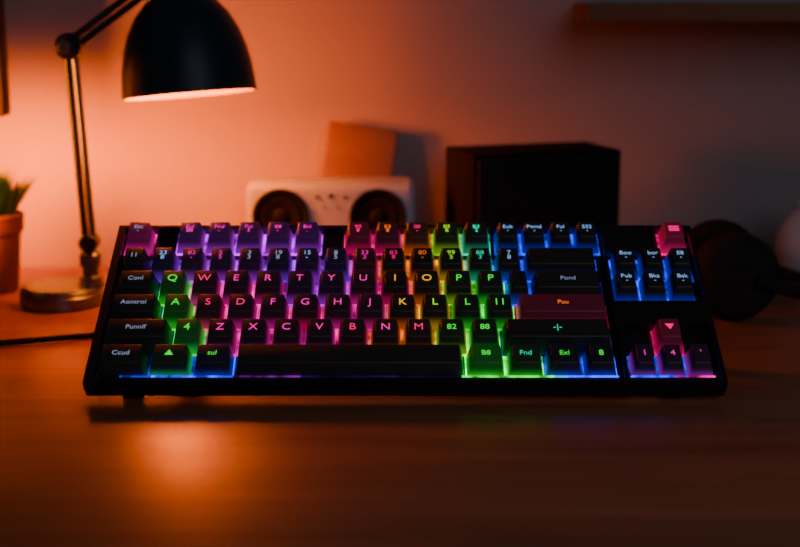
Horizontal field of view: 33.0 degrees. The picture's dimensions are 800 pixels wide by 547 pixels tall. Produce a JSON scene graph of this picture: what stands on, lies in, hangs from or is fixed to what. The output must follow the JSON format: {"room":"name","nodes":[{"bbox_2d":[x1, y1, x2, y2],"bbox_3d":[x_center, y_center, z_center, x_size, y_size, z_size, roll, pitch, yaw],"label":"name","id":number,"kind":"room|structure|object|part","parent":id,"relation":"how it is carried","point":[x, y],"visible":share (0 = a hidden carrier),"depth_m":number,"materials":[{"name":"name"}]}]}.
{"room":"home office","nodes":[
{"label":"home office","id":0,"kind":"room"},
{"bbox_2d":[0,0,799,266],"bbox_3d":[0.000,-0.436,1.099,4.400,2.340,0.080,0,12,0],"label":"wall","id":1,"kind":"structure","parent":0,"point":[703,118],"depth_m":1.12,"materials":[{"name":"paint"}]},
{"bbox_2d":[0,0,10,116],"bbox_3d":[-0.555,-0.199,1.002,0.520,0.437,0.120,0,12,0],"label":"picture frame","id":2,"kind":"object","parent":1,"relation":"attached to","point":[5,109],"visible":1,"depth_m":1.01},
{"bbox_2d":[574,3,799,21],"bbox_3d":[0.381,-0.182,1.069,0.478,0.063,0.084,0,12,0],"label":"wall shelf","id":3,"kind":"object","parent":1,"relation":"attached to","point":[588,12],"visible":1,"depth_m":1.02,"materials":[{"name":"brown wood"}]},
{"bbox_3d":[0.000,0.957,0.271,4.400,0.040,2.280,0,12,0],"label":"floor","id":4,"kind":"structure","parent":0,"visible":0},
{"bbox_2d":[0,267,799,546],"bbox_3d":[0.000,0.417,0.933,1.700,0.740,0.592,0,12,0],"label":"desk","id":5,"kind":"object","parent":4,"relation":"on","point":[77,469],"visible":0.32,"depth_m":0.68,"materials":[{"name":"brown wood"}]},
{"bbox_2d":[0,166,39,294],"bbox_3d":[-0.309,-0.035,1.041,0.065,0.100,0.068,0,12,0],"label":"potted plant","id":6,"kind":"object","parent":5,"relation":"on","point":[11,219],"visible":1,"depth_m":1.03,"materials":[{"name":"green plant"}]},
{"bbox_3d":[-0.312,-0.017,1.045,0.043,0.062,0.043,0,12,0],"label":"pot","id":7,"kind":"part","parent":6,"relation":"part of","materials":[{"name":"ceramic"}]},
{"bbox_2d":[19,0,256,312],"bbox_3d":[-0.193,-0.102,0.983,0.179,0.255,0.097,0,12,0],"label":"desk lamp","id":8,"kind":"object","parent":5,"relation":"on","point":[174,49],"visible":0.99,"depth_m":0.95,"materials":[{"name":"metal"}]},
{"bbox_3d":[-0.238,-0.161,0.959,0.010,0.010,0.004,0,12,0],"label":"knob","id":9,"kind":"part","parent":8,"relation":"part of","materials":[{"name":"metal"}]},
{"bbox_3d":[-0.236,-0.093,0.984,0.012,0.144,0.005,0,12,0],"label":"arm","id":10,"kind":"part","parent":8,"relation":"part of","materials":[{"name":"metal"}]},
{"bbox_3d":[-0.231,-0.093,0.984,0.012,0.144,0.005,0,12,0],"label":"arm","id":11,"kind":"part","parent":8,"relation":"part of","materials":[{"name":"metal"}]},
{"bbox_3d":[-0.230,-0.009,1.002,0.021,0.036,0.021,0,12,0],"label":"post","id":12,"kind":"part","parent":8,"relation":"part of","materials":[{"name":"metal"}]},
{"bbox_3d":[-0.200,-0.195,0.968,0.080,0.061,0.005,-2,12,-7],"label":"arm","id":13,"kind":"part","parent":8,"relation":"part of","materials":[{"name":"metal"}]},
{"bbox_3d":[-0.197,-0.190,0.969,0.080,0.061,0.005,-2,12,-7],"label":"arm","id":14,"kind":"part","parent":8,"relation":"part of","materials":[{"name":"metal"}]},
{"bbox_3d":[-0.152,-0.169,0.968,0.097,0.095,0.097,0,12,0],"label":"lamp shade","id":15,"kind":"part","parent":8,"relation":"part of","materials":[{"name":"metal"}]},
{"bbox_2d":[246,177,414,224],"bbox_3d":[-0.054,-0.032,1.064,0.130,0.084,0.048,0,12,0],"label":"speaker","id":16,"kind":"object","parent":5,"relation":"on","point":[292,200],"visible":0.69,"depth_m":1.04},
{"bbox_2d":[321,121,398,176],"bbox_3d":[-0.038,-0.063,1.113,0.075,0.123,0.032,0,12,0],"label":"wooden board","id":17,"kind":"object","parent":5,"relation":"on","point":[351,150],"visible":0.42,"depth_m":1.11,"materials":[{"name":"brown wood"}]},
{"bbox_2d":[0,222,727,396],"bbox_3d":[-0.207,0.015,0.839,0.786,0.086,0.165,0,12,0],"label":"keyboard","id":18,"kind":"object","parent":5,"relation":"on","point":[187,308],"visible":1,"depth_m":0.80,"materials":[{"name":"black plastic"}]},
{"bbox_2d":[96,356,150,377],"bbox_3d":[-0.160,0.056,0.779,0.029,0.011,0.018,0,12,0],"label":"diffuser","id":19,"kind":"object","parent":18,"relation":"attached to","point":[106,366],"depth_m":0.77,"materials":[{"name":"blue"}]},
{"bbox_2d":[124,234,156,255],"bbox_3d":[-0.165,-0.018,0.859,0.019,0.011,0.018,0,12,0],"label":"diffuser","id":20,"kind":"object","parent":18,"relation":"attached to","point":[148,242],"depth_m":0.85,"materials":[{"name":"pink plastic"}]},
{"bbox_2d":[148,356,194,374],"bbox_3d":[-0.132,0.056,0.779,0.025,0.011,0.018,0,12,0],"label":"diffuser","id":21,"kind":"object","parent":18,"relation":"attached to","point":[157,365],"depth_m":0.77,"materials":[{"name":"green"}]},
{"bbox_2d":[158,283,191,305],"bbox_3d":[-0.138,0.013,0.825,0.019,0.011,0.018,0,12,0],"label":"diffuser","id":22,"kind":"object","parent":18,"relation":"attached to","point":[165,290],"depth_m":0.81,"materials":[{"name":"green"}]},
{"bbox_2d":[162,306,194,330],"bbox_3d":[-0.133,0.027,0.810,0.019,0.011,0.018,0,12,0],"label":"diffuser","id":23,"kind":"object","parent":18,"relation":"attached to","point":[172,316],"depth_m":0.80,"materials":[{"name":"green plastic"}]},
{"bbox_2d":[172,331,206,355],"bbox_3d":[-0.124,0.041,0.794,0.019,0.011,0.018,0,12,0],"label":"diffuser","id":24,"kind":"object","parent":18,"relation":"attached to","point":[190,341],"depth_m":0.78,"materials":[{"name":"green plastic"}]},
{"bbox_2d":[176,234,207,255],"bbox_3d":[-0.133,-0.018,0.859,0.018,0.011,0.018,0,12,0],"label":"diffuser","id":25,"kind":"object","parent":18,"relation":"attached to","point":[183,241],"depth_m":0.85,"materials":[{"name":"purple plastic"}]},
{"bbox_2d":[179,260,208,282],"bbox_3d":[-0.129,-0.001,0.841,0.018,0.011,0.018,0,12,0],"label":"diffuser","id":26,"kind":"object","parent":18,"relation":"attached to","point":[188,269],"depth_m":0.83,"materials":[{"name":"purple plastic"}]},
{"bbox_2d":[190,283,222,305],"bbox_3d":[-0.119,0.013,0.825,0.019,0.011,0.018,0,12,0],"label":"diffuser","id":27,"kind":"object","parent":18,"relation":"attached to","point":[198,291],"depth_m":0.81,"materials":[{"name":"pink"}]},
{"bbox_2d":[194,306,226,330],"bbox_3d":[-0.114,0.027,0.810,0.019,0.011,0.018,0,12,0],"label":"diffuser","id":28,"kind":"object","parent":18,"relation":"attached to","point":[204,316],"depth_m":0.80,"materials":[{"name":"pink plastic"}]},
{"bbox_2d":[193,356,235,374],"bbox_3d":[-0.107,0.056,0.779,0.024,0.011,0.018,0,12,0],"label":"diffuser","id":29,"kind":"object","parent":18,"relation":"attached to","point":[202,365],"depth_m":0.77,"materials":[{"name":"blue"}]},
{"bbox_2d":[205,234,236,255],"bbox_3d":[-0.114,-0.018,0.859,0.018,0.011,0.018,0,12,0],"label":"diffuser","id":30,"kind":"object","parent":18,"relation":"attached to","point":[212,241],"depth_m":0.85,"materials":[{"name":"purple plastic"}]},
{"bbox_2d":[205,331,238,355],"bbox_3d":[-0.105,0.041,0.794,0.019,0.011,0.018,0,12,0],"label":"diffuser","id":31,"kind":"object","parent":18,"relation":"attached to","point":[228,340],"depth_m":0.78,"materials":[{"name":"pink"}]},
{"bbox_2d":[208,260,237,282],"bbox_3d":[-0.111,-0.001,0.841,0.018,0.011,0.018,0,12,0],"label":"diffuser","id":32,"kind":"object","parent":18,"relation":"attached to","point":[220,269],"depth_m":0.83,"materials":[{"name":"purple"}]},
{"bbox_2d":[221,283,253,305],"bbox_3d":[-0.099,0.013,0.825,0.019,0.011,0.018,0,12,0],"label":"diffuser","id":33,"kind":"object","parent":18,"relation":"attached to","point":[229,291],"depth_m":0.81,"materials":[{"name":"pink plastic"}]},
{"bbox_2d":[226,306,258,330],"bbox_3d":[-0.095,0.027,0.810,0.019,0.011,0.018,0,12,0],"label":"diffuser","id":34,"kind":"object","parent":18,"relation":"attached to","point":[236,316],"depth_m":0.80,"materials":[{"name":"pink plastic"}]},
{"bbox_2d":[234,234,264,255],"bbox_3d":[-0.096,-0.018,0.859,0.018,0.011,0.018,0,12,0],"label":"diffuser","id":35,"kind":"object","parent":18,"relation":"attached to","point":[240,240],"depth_m":0.85,"materials":[{"name":"purple"}]},
{"bbox_2d":[237,260,265,282],"bbox_3d":[-0.093,-0.001,0.841,0.018,0.011,0.018,0,12,0],"label":"diffuser","id":36,"kind":"object","parent":18,"relation":"attached to","point":[252,269],"depth_m":0.83,"materials":[{"name":"purple plastic"}]},
{"bbox_2d":[237,331,271,355],"bbox_3d":[-0.086,0.041,0.794,0.019,0.011,0.018,0,12,0],"label":"diffuser","id":37,"kind":"object","parent":18,"relation":"attached to","point":[245,339],"depth_m":0.78,"materials":[{"name":"pink"}]},
{"bbox_2d":[253,283,285,305],"bbox_3d":[-0.080,0.013,0.825,0.019,0.011,0.018,0,12,0],"label":"diffuser","id":38,"kind":"object","parent":18,"relation":"attached to","point":[261,291],"depth_m":0.81,"materials":[{"name":"pink plastic"}]},
{"bbox_2d":[258,306,290,330],"bbox_3d":[-0.076,0.027,0.810,0.019,0.011,0.018,0,12,0],"label":"diffuser","id":39,"kind":"object","parent":18,"relation":"attached to","point":[269,316],"depth_m":0.80,"materials":[{"name":"pink plastic"}]},
{"bbox_2d":[263,234,293,255],"bbox_3d":[-0.077,-0.018,0.859,0.018,0.011,0.018,0,12,0],"label":"diffuser","id":40,"kind":"object","parent":18,"relation":"attached to","point":[269,240],"depth_m":0.85,"materials":[{"name":"purple plastic"}]},
{"bbox_2d":[265,260,293,282],"bbox_3d":[-0.075,-0.001,0.841,0.018,0.011,0.018,0,12,0],"label":"diffuser","id":41,"kind":"object","parent":18,"relation":"attached to","point":[283,269],"depth_m":0.83,"materials":[{"name":"purple"}]},
{"bbox_2d":[271,331,303,344],"bbox_3d":[-0.066,0.041,0.794,0.019,0.011,0.018,0,12,0],"label":"diffuser","id":42,"kind":"object","parent":18,"relation":"attached to","point":[277,337],"depth_m":0.78,"materials":[{"name":"pink"}]},
{"bbox_2d":[285,283,316,305],"bbox_3d":[-0.061,0.013,0.825,0.019,0.011,0.018,0,12,0],"label":"diffuser","id":43,"kind":"object","parent":18,"relation":"attached to","point":[293,291],"depth_m":0.81,"materials":[{"name":"purple plastic"}]},
{"bbox_2d":[290,306,322,330],"bbox_3d":[-0.056,0.027,0.810,0.019,0.011,0.018,0,12,0],"label":"diffuser","id":44,"kind":"object","parent":18,"relation":"attached to","point":[302,316],"depth_m":0.80,"materials":[{"name":"pink"}]},
{"bbox_2d":[293,234,322,255],"bbox_3d":[-0.059,-0.018,0.859,0.018,0.011,0.018,0,12,0],"label":"diffuser","id":45,"kind":"object","parent":18,"relation":"attached to","point":[299,240],"depth_m":0.85,"materials":[{"name":"purple"}]},
{"bbox_2d":[294,260,322,282],"bbox_3d":[-0.057,-0.001,0.841,0.018,0.011,0.018,0,12,0],"label":"diffuser","id":46,"kind":"object","parent":18,"relation":"attached to","point":[313,268],"depth_m":0.83,"materials":[{"name":"purple plastic"}]},
{"bbox_2d":[304,331,336,344],"bbox_3d":[-0.047,0.041,0.794,0.019,0.011,0.018,0,12,0],"label":"diffuser","id":47,"kind":"object","parent":18,"relation":"attached to","point":[310,337],"depth_m":0.78,"materials":[{"name":"pink"}]},
{"bbox_2d":[316,283,347,305],"bbox_3d":[-0.042,0.013,0.825,0.019,0.011,0.018,0,12,0],"label":"diffuser","id":48,"kind":"object","parent":18,"relation":"attached to","point":[324,291],"depth_m":0.81,"materials":[{"name":"purple plastic"}]},
{"bbox_2d":[322,260,350,282],"bbox_3d":[-0.040,-0.001,0.841,0.018,0.011,0.018,0,12,0],"label":"diffuser","id":49,"kind":"object","parent":18,"relation":"attached to","point":[329,267],"depth_m":0.83,"materials":[{"name":"purple plastic"}]},
{"bbox_2d":[322,306,354,330],"bbox_3d":[-0.037,0.027,0.810,0.019,0.011,0.018,0,12,0],"label":"diffuser","id":50,"kind":"object","parent":18,"relation":"attached to","point":[335,316],"depth_m":0.80,"materials":[{"name":"pink"}]},
{"bbox_2d":[234,356,464,374],"bbox_3d":[-0.029,0.056,0.779,0.133,0.011,0.018,0,12,0],"label":"diffuser","id":51,"kind":"object","parent":18,"relation":"attached to","point":[243,365],"depth_m":0.77,"materials":[{"name":"blue"}]},
{"bbox_2d":[344,234,372,255],"bbox_3d":[-0.026,-0.018,0.859,0.018,0.011,0.018,0,12,0],"label":"diffuser","id":52,"kind":"object","parent":18,"relation":"attached to","point":[351,241],"depth_m":0.85,"materials":[{"name":"pink"}]},
{"bbox_2d":[348,283,378,305],"bbox_3d":[-0.022,0.013,0.825,0.019,0.011,0.018,0,12,0],"label":"diffuser","id":53,"kind":"object","parent":18,"relation":"attached to","point":[356,291],"depth_m":0.81,"materials":[{"name":"pink plastic"}]},
{"bbox_2d":[351,260,378,282],"bbox_3d":[-0.022,-0.001,0.841,0.018,0.011,0.018,0,12,0],"label":"diffuser","id":54,"kind":"object","parent":18,"relation":"attached to","point":[358,267],"depth_m":0.83,"materials":[{"name":"pink plastic"}]},
{"bbox_2d":[354,306,385,330],"bbox_3d":[-0.018,0.027,0.810,0.019,0.011,0.018,0,12,0],"label":"diffuser","id":55,"kind":"object","parent":18,"relation":"attached to","point":[368,316],"depth_m":0.80,"materials":[{"name":"pink"}]},
{"bbox_2d":[369,331,401,344],"bbox_3d":[-0.008,0.041,0.794,0.019,0.011,0.018,0,12,0],"label":"diffuser","id":56,"kind":"object","parent":18,"relation":"attached to","point":[375,337],"depth_m":0.78,"materials":[{"name":"brown plastic"}]},
{"bbox_2d":[373,234,401,255],"bbox_3d":[-0.008,-0.018,0.859,0.018,0.011,0.018,0,12,0],"label":"diffuser","id":57,"kind":"object","parent":18,"relation":"attached to","point":[380,241],"depth_m":0.85,"materials":[{"name":"pink"}]},
{"bbox_2d":[379,260,407,282],"bbox_3d":[-0.004,-0.001,0.841,0.018,0.011,0.018,0,12,0],"label":"diffuser","id":58,"kind":"object","parent":18,"relation":"attached to","point":[386,267],"depth_m":0.83,"materials":[{"name":"brown plastic"}]},
{"bbox_2d":[379,283,410,305],"bbox_3d":[-0.003,0.013,0.825,0.019,0.011,0.018,0,12,0],"label":"diffuser","id":59,"kind":"object","parent":18,"relation":"attached to","point":[388,292],"depth_m":0.81,"materials":[{"name":"pink"}]},
{"bbox_2d":[387,306,417,330],"bbox_3d":[0.002,0.027,0.810,0.019,0.011,0.018,0,12,0],"label":"diffuser","id":60,"kind":"object","parent":18,"relation":"attached to","point":[401,316],"depth_m":0.80,"materials":[{"name":"brown plastic"}]},
{"bbox_2d":[403,234,431,255],"bbox_3d":[0.011,-0.018,0.859,0.018,0.011,0.018,0,12,0],"label":"diffuser","id":61,"kind":"object","parent":18,"relation":"attached to","point":[410,241],"depth_m":0.85,"materials":[{"name":"brown plastic"}]},
{"bbox_2d":[402,331,434,344],"bbox_3d":[0.011,0.041,0.794,0.019,0.011,0.018,0,12,0],"label":"diffuser","id":62,"kind":"object","parent":18,"relation":"attached to","point":[408,337],"depth_m":0.78,"materials":[{"name":"brown plastic"}]},
{"bbox_2d":[408,260,435,282],"bbox_3d":[0.014,-0.001,0.841,0.018,0.011,0.018,0,12,0],"label":"diffuser","id":63,"kind":"object","parent":18,"relation":"attached to","point":[415,267],"depth_m":0.83,"materials":[{"name":"brown plastic"}]},
{"bbox_2d":[411,283,441,305],"bbox_3d":[0.016,0.013,0.825,0.019,0.011,0.018,0,12,0],"label":"diffuser","id":64,"kind":"object","parent":18,"relation":"attached to","point":[420,292],"depth_m":0.81,"materials":[{"name":"brown plastic"}]},
{"bbox_2d":[419,306,449,330],"bbox_3d":[0.021,0.027,0.810,0.019,0.011,0.018,0,12,0],"label":"diffuser","id":65,"kind":"object","parent":18,"relation":"attached to","point":[434,316],"depth_m":0.80,"materials":[{"name":"yellow"}]},
{"bbox_2d":[432,234,460,255],"bbox_3d":[0.029,-0.018,0.859,0.018,0.011,0.018,0,12,0],"label":"diffuser","id":66,"kind":"object","parent":18,"relation":"attached to","point":[439,241],"depth_m":0.85,"materials":[{"name":"green"}]},
{"bbox_2d":[436,260,464,282],"bbox_3d":[0.032,-0.001,0.841,0.018,0.011,0.018,0,12,0],"label":"diffuser","id":67,"kind":"object","parent":18,"relation":"attached to","point":[444,268],"depth_m":0.83,"materials":[{"name":"yellow"}]},
{"bbox_2d":[435,331,467,355],"bbox_3d":[0.030,0.041,0.794,0.019,0.011,0.018,0,12,0],"label":"diffuser","id":68,"kind":"object","parent":18,"relation":"attached to","point":[458,340],"depth_m":0.78,"materials":[{"name":"green"}]},
{"bbox_2d":[442,283,473,305],"bbox_3d":[0.035,0.013,0.825,0.019,0.011,0.018,0,12,0],"label":"diffuser","id":69,"kind":"object","parent":18,"relation":"attached to","point":[451,292],"depth_m":0.81,"materials":[{"name":"green plastic"}]},
{"bbox_2d":[450,306,482,330],"bbox_3d":[0.040,0.027,0.810,0.019,0.011,0.018,0,12,0],"label":"diffuser","id":70,"kind":"object","parent":18,"relation":"attached to","point":[467,316],"depth_m":0.80,"materials":[{"name":"green plastic"}]},
{"bbox_2d":[461,234,490,255],"bbox_3d":[0.048,-0.018,0.859,0.018,0.011,0.018,0,12,0],"label":"diffuser","id":71,"kind":"object","parent":18,"relation":"attached to","point":[468,241],"depth_m":0.85,"materials":[{"name":"teal plastic"}]},
{"bbox_2d":[467,331,500,350],"bbox_3d":[0.050,0.041,0.794,0.019,0.011,0.018,0,12,0],"label":"diffuser","id":72,"kind":"object","parent":18,"relation":"attached to","point":[475,339],"depth_m":0.78,"materials":[{"name":"green"}]},
{"bbox_2d":[465,356,505,374],"bbox_3d":[0.049,0.056,0.779,0.023,0.011,0.018,0,12,0],"label":"diffuser","id":73,"kind":"object","parent":18,"relation":"attached to","point":[474,365],"depth_m":0.77,"materials":[{"name":"green plastic"}]},
{"bbox_2d":[473,283,504,305],"bbox_3d":[0.055,0.013,0.825,0.019,0.011,0.018,0,12,0],"label":"diffuser","id":74,"kind":"object","parent":18,"relation":"attached to","point":[483,292],"depth_m":0.81,"materials":[{"name":"green"}]},
{"bbox_2d":[482,306,514,330],"bbox_3d":[0.059,0.027,0.810,0.019,0.011,0.018,0,12,0],"label":"diffuser","id":75,"kind":"object","parent":18,"relation":"attached to","point":[500,316],"depth_m":0.80,"materials":[{"name":"green"}]},
{"bbox_2d":[493,234,520,255],"bbox_3d":[0.068,-0.018,0.859,0.016,0.011,0.018,0,12,0],"label":"diffuser","id":76,"kind":"object","parent":18,"relation":"attached to","point":[499,240],"depth_m":0.85,"materials":[{"name":"blue"}]},
{"bbox_2d":[493,260,521,282],"bbox_3d":[0.067,-0.001,0.841,0.018,0.011,0.018,0,12,0],"label":"diffuser","id":77,"kind":"object","parent":18,"relation":"attached to","point":[506,269],"depth_m":0.83,"materials":[{"name":"blue plastic"}]},
{"bbox_2d":[505,283,529,305],"bbox_3d":[0.072,0.013,0.825,0.015,0.011,0.018,0,12,0],"label":"diffuser","id":78,"kind":"object","parent":18,"relation":"attached to","point":[515,292],"depth_m":0.81,"materials":[{"name":"blue plastic"}]},
{"bbox_2d":[505,356,543,374],"bbox_3d":[0.072,0.056,0.779,0.022,0.011,0.018,0,12,0],"label":"diffuser","id":79,"kind":"object","parent":18,"relation":"attached to","point":[514,365],"depth_m":0.77,"materials":[{"name":"green"}]},
{"bbox_2d":[519,234,545,255],"bbox_3d":[0.085,-0.018,0.859,0.016,0.011,0.018,0,12,0],"label":"diffuser","id":80,"kind":"object","parent":18,"relation":"attached to","point":[526,241],"depth_m":0.85,"materials":[{"name":"blue"}]},
{"bbox_2d":[500,331,613,355],"bbox_3d":[0.092,0.041,0.794,0.065,0.011,0.018,0,12,0],"label":"diffuser","id":81,"kind":"object","parent":18,"relation":"attached to","point":[544,341],"depth_m":0.78,"materials":[{"name":"green"}]},
{"bbox_2d":[521,260,596,282],"bbox_3d":[0.100,-0.001,0.841,0.046,0.011,0.018,0,12,0],"label":"diffuser","id":82,"kind":"object","parent":18,"relation":"attached to","point":[530,269],"depth_m":0.83,"materials":[{"name":"blue plastic"}]},
{"bbox_2d":[545,234,572,247],"bbox_3d":[0.101,-0.018,0.859,0.016,0.011,0.018,0,12,0],"label":"diffuser","id":83,"kind":"object","parent":18,"relation":"attached to","point":[551,240],"depth_m":0.85,"materials":[{"name":"blue"}]},
{"bbox_2d":[514,306,609,330],"bbox_3d":[0.097,0.027,0.810,0.055,0.011,0.018,0,12,0],"label":"diffuser","id":84,"kind":"object","parent":18,"relation":"attached to","point":[522,314],"depth_m":0.80,"materials":[{"name":"pink"}]},
{"bbox_2d":[543,356,582,374],"bbox_3d":[0.094,0.056,0.779,0.022,0.011,0.018,0,12,0],"label":"diffuser","id":85,"kind":"object","parent":18,"relation":"attached to","point":[552,365],"depth_m":0.77,"materials":[{"name":"blue"}]},
{"bbox_2d":[571,234,599,255],"bbox_3d":[0.118,-0.018,0.859,0.016,0.011,0.018,0,12,0],"label":"diffuser","id":86,"kind":"object","parent":18,"relation":"attached to","point":[592,241],"depth_m":0.85,"materials":[{"name":"blue"}]},
{"bbox_2d":[581,356,616,374],"bbox_3d":[0.115,0.056,0.779,0.020,0.011,0.018,0,12,0],"label":"diffuser","id":87,"kind":"object","parent":18,"relation":"attached to","point":[590,365],"depth_m":0.77,"materials":[{"name":"blue plastic"}]},
{"bbox_2d":[608,260,638,282],"bbox_3d":[0.139,-0.001,0.841,0.017,0.011,0.018,0,12,0],"label":"diffuser","id":88,"kind":"object","parent":18,"relation":"attached to","point":[616,268],"depth_m":0.83,"materials":[{"name":"blue plastic"}]},
{"bbox_2d":[626,356,656,377],"bbox_3d":[0.140,0.056,0.779,0.016,0.011,0.018,0,12,0],"label":"diffuser","id":89,"kind":"object","parent":18,"relation":"attached to","point":[636,366],"depth_m":0.77,"materials":[{"name":"blue"}]},
{"bbox_2d":[635,260,666,282],"bbox_3d":[0.156,-0.001,0.841,0.017,0.011,0.018,0,12,0],"label":"diffuser","id":90,"kind":"object","parent":18,"relation":"attached to","point":[643,268],"depth_m":0.83,"materials":[{"name":"blue plastic"}]},
{"bbox_2d":[637,283,666,300],"bbox_3d":[0.154,0.013,0.825,0.017,0.011,0.018,0,12,0],"label":"diffuser","id":91,"kind":"object","parent":18,"relation":"attached to","point":[645,291],"depth_m":0.82,"materials":[{"name":"blue plastic"}]},
{"bbox_2d":[655,234,667,255],"bbox_3d":[0.173,-0.018,0.859,0.018,0.011,0.018,0,12,0],"label":"diffuser","id":92,"kind":"object","parent":18,"relation":"attached to","point":[661,240],"depth_m":0.85,"materials":[{"name":"pink plastic"}]},
{"bbox_2d":[664,283,668,300],"bbox_3d":[0.171,0.013,0.825,0.017,0.011,0.018,0,12,0],"label":"diffuser","id":93,"kind":"object","parent":18,"relation":"attached to","point":[666,285],"depth_m":0.82,"materials":[{"name":"blue plastic"}]},
{"bbox_2d":[650,331,684,355],"bbox_3d":[0.157,0.041,0.794,0.018,0.011,0.018,0,12,0],"label":"diffuser","id":94,"kind":"object","parent":18,"relation":"attached to","point":[660,341],"depth_m":0.78,"materials":[{"name":"pink"}]},
{"bbox_2d":[654,356,684,374],"bbox_3d":[0.156,0.056,0.779,0.016,0.011,0.018,0,12,0],"label":"diffuser","id":95,"kind":"object","parent":18,"relation":"attached to","point":[663,365],"depth_m":0.77,"materials":[{"name":"blue"}]},
{"bbox_2d":[662,260,693,282],"bbox_3d":[0.173,-0.001,0.841,0.017,0.011,0.018,0,12,0],"label":"diffuser","id":96,"kind":"object","parent":18,"relation":"attached to","point":[670,268],"depth_m":0.83,"materials":[{"name":"blue plastic"}]},
{"bbox_2d":[682,356,686,374],"bbox_3d":[0.172,0.056,0.779,0.016,0.011,0.018,0,12,0],"label":"diffuser","id":97,"kind":"object","parent":18,"relation":"attached to","point":[684,358],"depth_m":0.78,"materials":[{"name":"blue plastic"}]},
{"bbox_2d":[445,141,620,224],"bbox_3d":[0.104,-0.044,1.059,0.122,0.109,0.068,-4,13,-17],"label":"speaker","id":98,"kind":"object","parent":5,"relation":"on","point":[572,183],"visible":0.54,"depth_m":1.02},
{"bbox_2d":[477,154,619,224],"bbox_3d":[0.113,-0.038,1.030,0.116,0.102,0.005,-4,13,-17],"label":"grille","id":99,"kind":"object","parent":98,"relation":"attached to","point":[520,189],"depth_m":1.02,"materials":[{"name":"fabric"}]},
{"bbox_2d":[691,219,799,320],"bbox_3d":[0.270,-0.003,0.980,0.130,0.063,0.096,0,12,0],"label":"headphones","id":100,"kind":"object","parent":5,"relation":"on","point":[741,274],"visible":0.8,"depth_m":0.94,"materials":[{"name":"plastic"}]},
{"bbox_2d":[691,219,750,251],"bbox_3d":[0.236,-0.009,1.008,0.063,0.063,0.026,0,12,0],"label":"ear cup","id":101,"kind":"object","parent":100,"relation":"on","point":[702,232],"depth_m":0.99,"materials":[{"name":"leather"}]},
{"bbox_2d":[697,232,779,320],"bbox_3d":[0.236,0.004,0.948,0.063,0.063,0.016,0,12,0],"label":"ear cup","id":102,"kind":"object","parent":100,"relation":"on","point":[740,272],"depth_m":0.94,"materials":[{"name":"leather"}]},
{"bbox_2d":[774,202,799,284],"bbox_3d":[0.326,-0.022,1.060,0.063,0.066,0.063,0,12,0],"label":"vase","id":103,"kind":"object","parent":5,"relation":"on","point":[787,236],"visible":0.72,"depth_m":1.04,"materials":[{"name":"white ceramic"}]}
]}

